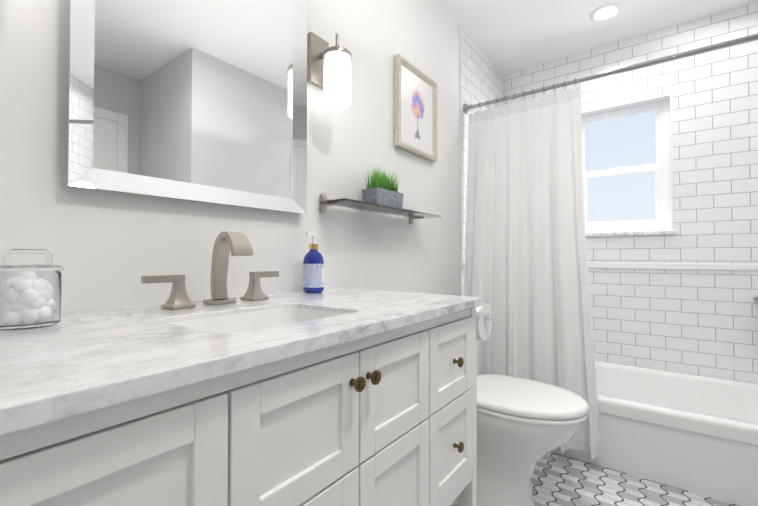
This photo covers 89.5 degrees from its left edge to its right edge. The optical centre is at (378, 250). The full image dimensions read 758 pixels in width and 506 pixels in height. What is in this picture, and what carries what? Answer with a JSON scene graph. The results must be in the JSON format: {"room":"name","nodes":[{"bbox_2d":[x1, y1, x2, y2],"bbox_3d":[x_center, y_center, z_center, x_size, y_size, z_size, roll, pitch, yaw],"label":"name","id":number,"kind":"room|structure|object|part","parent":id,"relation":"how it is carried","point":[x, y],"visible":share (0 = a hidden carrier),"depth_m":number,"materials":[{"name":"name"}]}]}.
{"room":"bathroom","nodes":[
{"label":"bathroom","id":0,"kind":"room"},
{"bbox_2d":[0,0,459,313],"bbox_3d":[-0.399,-0.171,1.206,0.120,2.413,4.601,-1,-1,36],"label":"wall","id":1,"kind":"structure","parent":0,"point":[107,250],"depth_m":1.22,"materials":[{"name":"white paint"}]},
{"bbox_2d":[64,0,306,213],"bbox_3d":[-0.441,-0.582,1.030,0.029,0.912,0.634,-1,-1,36],"label":"mirror","id":2,"kind":"object","parent":1,"relation":"attached to","point":[201,101],"visible":0.92,"depth_m":0.97,"materials":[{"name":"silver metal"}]},
{"bbox_2d":[307,32,351,109],"bbox_3d":[-0.162,-0.618,1.306,0.150,0.264,0.097,-1,-1,36],"label":"sconce","id":3,"kind":"object","parent":1,"relation":"attached to","point":[328,70],"visible":1,"depth_m":1.26,"materials":[{"name":"white glass"}]},
{"bbox_3d":[-0.141,-0.569,1.289,0.093,0.164,0.093,-1,-1,36],"label":"lamp shade","id":4,"kind":"part","parent":3,"relation":"part of","materials":[{"name":"white glass"}]},
{"bbox_2d":[320,193,439,224],"bbox_3d":[0.039,-0.166,1.583,0.134,0.072,0.682,-1,-1,36],"label":"shelf","id":5,"kind":"object","parent":1,"relation":"attached to","point":[412,215],"visible":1,"depth_m":1.45,"materials":[{"name":"glass"}]},
{"bbox_3d":[0.044,-0.166,1.579,0.121,0.008,0.682,-1,-1,36],"label":"shelf glass","id":6,"kind":"part","parent":5,"relation":"part of","materials":[{"name":"clear glass"}]},
{"bbox_2d":[362,164,402,207],"bbox_3d":[0.011,-0.252,1.531,0.130,0.163,0.210,-1,-1,36],"label":"plant pot","id":7,"kind":"object","parent":5,"relation":"on","point":[382,191],"visible":1,"depth_m":1.49,"materials":[{"name":"concrete"}]},
{"bbox_2d":[394,54,436,161],"bbox_3d":[0.189,-0.680,1.878,0.032,0.416,0.368,-1,-1,36],"label":"picture frame","id":8,"kind":"object","parent":1,"relation":"attached to","point":[415,110],"visible":1,"depth_m":1.85,"materials":[{"name":"beige wood"}]},
{"bbox_2d":[401,65,432,154],"bbox_3d":[0.187,-0.680,1.879,0.006,0.360,0.312,-1,-1,36],"label":"print","id":9,"kind":"object","parent":8,"relation":"attached to","point":[416,88],"depth_m":1.87},
{"bbox_2d":[459,27,461,295],"bbox_3d":[1.113,-0.161,1.845,1.550,2.413,0.015,-1,-1,36],"label":"trim","id":10,"kind":"structure","parent":1,"relation":"attached to","point":[460,159],"depth_m":2.31,"materials":[{"name":"white ceramic"}]},
{"bbox_2d":[461,28,502,295],"bbox_3d":[0.721,-0.148,2.613,0.006,2.413,0.755,-1,-1,36],"label":"wall tile","id":11,"kind":"structure","parent":1,"relation":"attached to","point":[481,78],"depth_m":2.44,"materials":[{"name":"white tile"}]},
{"bbox_2d":[463,33,757,113],"bbox_3d":[1.150,-0.885,1.907,1.536,0.064,0.064,-1,-1,36],"label":"curtain rod","id":12,"kind":"object","parent":11,"relation":"attached to","point":[697,51],"visible":1,"depth_m":1.85,"materials":[{"name":"silver metal"}]},
{"bbox_2d":[464,87,600,459],"bbox_3d":[0.777,0.066,2.054,0.716,1.827,0.199,-1,-1,36],"label":"shower curtain","id":13,"kind":"object","parent":12,"relation":"hanging from","point":[526,276],"visible":0.88,"depth_m":2.05,"materials":[{"name":"white fabric"}]},
{"bbox_2d":[450,452,739,505],"bbox_3d":[0.594,1.054,0.451,2.590,0.060,4.601,-1,-1,36],"label":"floor","id":14,"kind":"structure","parent":0,"point":[559,480],"depth_m":1.67,"materials":[{"name":"tile"}]},
{"bbox_2d":[0,288,483,505],"bbox_3d":[-0.248,0.579,0.808,0.579,0.901,1.080,-1,-1,36],"label":"bathroom vanity","id":15,"kind":"object","parent":14,"relation":"on","point":[341,397],"visible":1,"depth_m":0.54,"materials":[{"name":"white"}]},
{"bbox_2d":[0,288,483,435],"bbox_3d":[-0.252,0.139,0.817,0.570,0.022,1.080,-1,-1,36],"label":"countertop","id":16,"kind":"structure","parent":15,"relation":"on","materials":[{"name":"white stone"}]},
{"bbox_2d":[0,249,63,330],"bbox_3d":[-0.575,0.061,0.628,0.089,0.127,0.089,-1,-1,36],"label":"glass jar","id":17,"kind":"object","parent":16,"relation":"on","point":[30,296],"visible":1,"depth_m":0.60,"materials":[{"name":"clear glass"}]},
{"bbox_3d":[-0.575,0.011,0.628,0.008,0.026,0.060,-1,-1,36],"label":"handle","id":18,"kind":"part","parent":17,"relation":"part of","materials":[{"name":"clear glass"}]},
{"bbox_3d":[-0.575,0.029,0.628,0.089,0.011,0.089,-1,-1,36],"label":"lid","id":19,"kind":"part","parent":17,"relation":"part of","materials":[{"name":"clear glass"}]},
{"bbox_2d":[141,231,278,309],"bbox_3d":[-0.364,0.042,0.923,0.128,0.174,0.348,-1,-1,36],"label":"faucet","id":20,"kind":"object","parent":16,"relation":"on","point":[234,243],"visible":1,"depth_m":0.92,"materials":[{"name":"silver metal"}]},
{"bbox_2d":[166,307,349,333],"bbox_3d":[-0.225,0.215,0.759,0.289,0.157,0.364,-1,-1,36],"label":"sink","id":21,"kind":"object","parent":16,"relation":"in","point":[229,320],"depth_m":0.83,"materials":[{"name":"white ceramic"}]},
{"bbox_2d":[303,232,323,292],"bbox_3d":[-0.210,0.037,1.226,0.068,0.194,0.068,-1,-1,36],"label":"soap bottle","id":22,"kind":"object","parent":16,"relation":"on","point":[313,270],"visible":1,"depth_m":1.20,"materials":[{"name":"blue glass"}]},
{"bbox_2d":[476,303,491,340],"bbox_3d":[0.248,0.212,1.179,0.192,0.110,0.117,-1,-1,36],"label":"toilet paper roll","id":23,"kind":"object","parent":15,"relation":"attached to","point":[483,321],"visible":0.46,"depth_m":1.12,"materials":[{"name":"white paper"}]},
{"bbox_2d":[453,374,587,505],"bbox_3d":[0.467,0.661,1.621,0.746,0.763,0.468,-1,-1,36],"label":"toilet","id":24,"kind":"object","parent":14,"relation":"on","point":[524,425],"visible":0.42,"depth_m":1.45,"materials":[{"name":"white ceramic"}]},
{"bbox_2d":[551,361,757,505],"bbox_3d":[1.335,0.885,2.129,1.534,0.330,0.771,-1,-1,36],"label":"bathtub","id":25,"kind":"object","parent":14,"relation":"on","point":[698,434],"visible":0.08,"depth_m":1.76,"materials":[{"name":"white ceramic"}]},
{"bbox_2d":[436,0,757,74],"bbox_3d":[0.594,-1.419,0.491,2.590,0.060,4.601,-1,-1,36],"label":"ceiling","id":26,"kind":"structure","parent":0,"point":[507,36],"depth_m":2.28,"materials":[{"name":"white paint"}]},
{"bbox_2d":[590,4,621,21],"bbox_3d":[1.295,-1.357,2.185,0.156,0.008,0.156,-1,-1,36],"label":"recessed light","id":27,"kind":"object","parent":26,"relation":"in","point":[605,12],"visible":1,"depth_m":2.18,"materials":[{"name":"white"}]},
{"bbox_3d":[1.605,-0.150,2.510,1.550,2.413,0.120,-1,-1,36],"label":"wall","id":28,"kind":"structure","parent":0,"visible":0},
{"bbox_2d":[461,262,757,270],"bbox_3d":[1.337,0.092,2.144,1.538,0.040,0.769,-1,-1,36],"label":"trim","id":29,"kind":"structure","parent":28,"relation":"attached to","point":[704,266],"depth_m":2.28,"materials":[{"name":"white ceramic"}]},
{"bbox_2d":[581,100,670,232],"bbox_3d":[1.604,-0.527,2.551,0.542,0.819,0.053,-1,-1,36],"label":"window unit","id":30,"kind":"structure","parent":28,"relation":"in","point":[660,169],"depth_m":2.44,"materials":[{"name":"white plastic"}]},
{"bbox_2d":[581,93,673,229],"bbox_3d":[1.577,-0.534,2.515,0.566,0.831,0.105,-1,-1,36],"label":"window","id":31,"kind":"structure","parent":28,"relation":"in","point":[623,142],"depth_m":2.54,"materials":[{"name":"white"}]},
{"bbox_2d":[502,2,757,383],"bbox_3d":[1.567,-0.151,2.459,1.550,2.413,0.006,-1,-1,36],"label":"wall tile","id":32,"kind":"structure","parent":28,"relation":"attached to","point":[700,322],"depth_m":2.25,"materials":[{"name":"white tile"}]},
{"bbox_2d":[585,230,676,236],"bbox_3d":[1.564,-0.107,2.490,0.596,0.024,0.097,-1,-1,36],"label":"window sill","id":33,"kind":"structure","parent":28,"relation":"attached to","point":[664,232],"depth_m":2.41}
]}

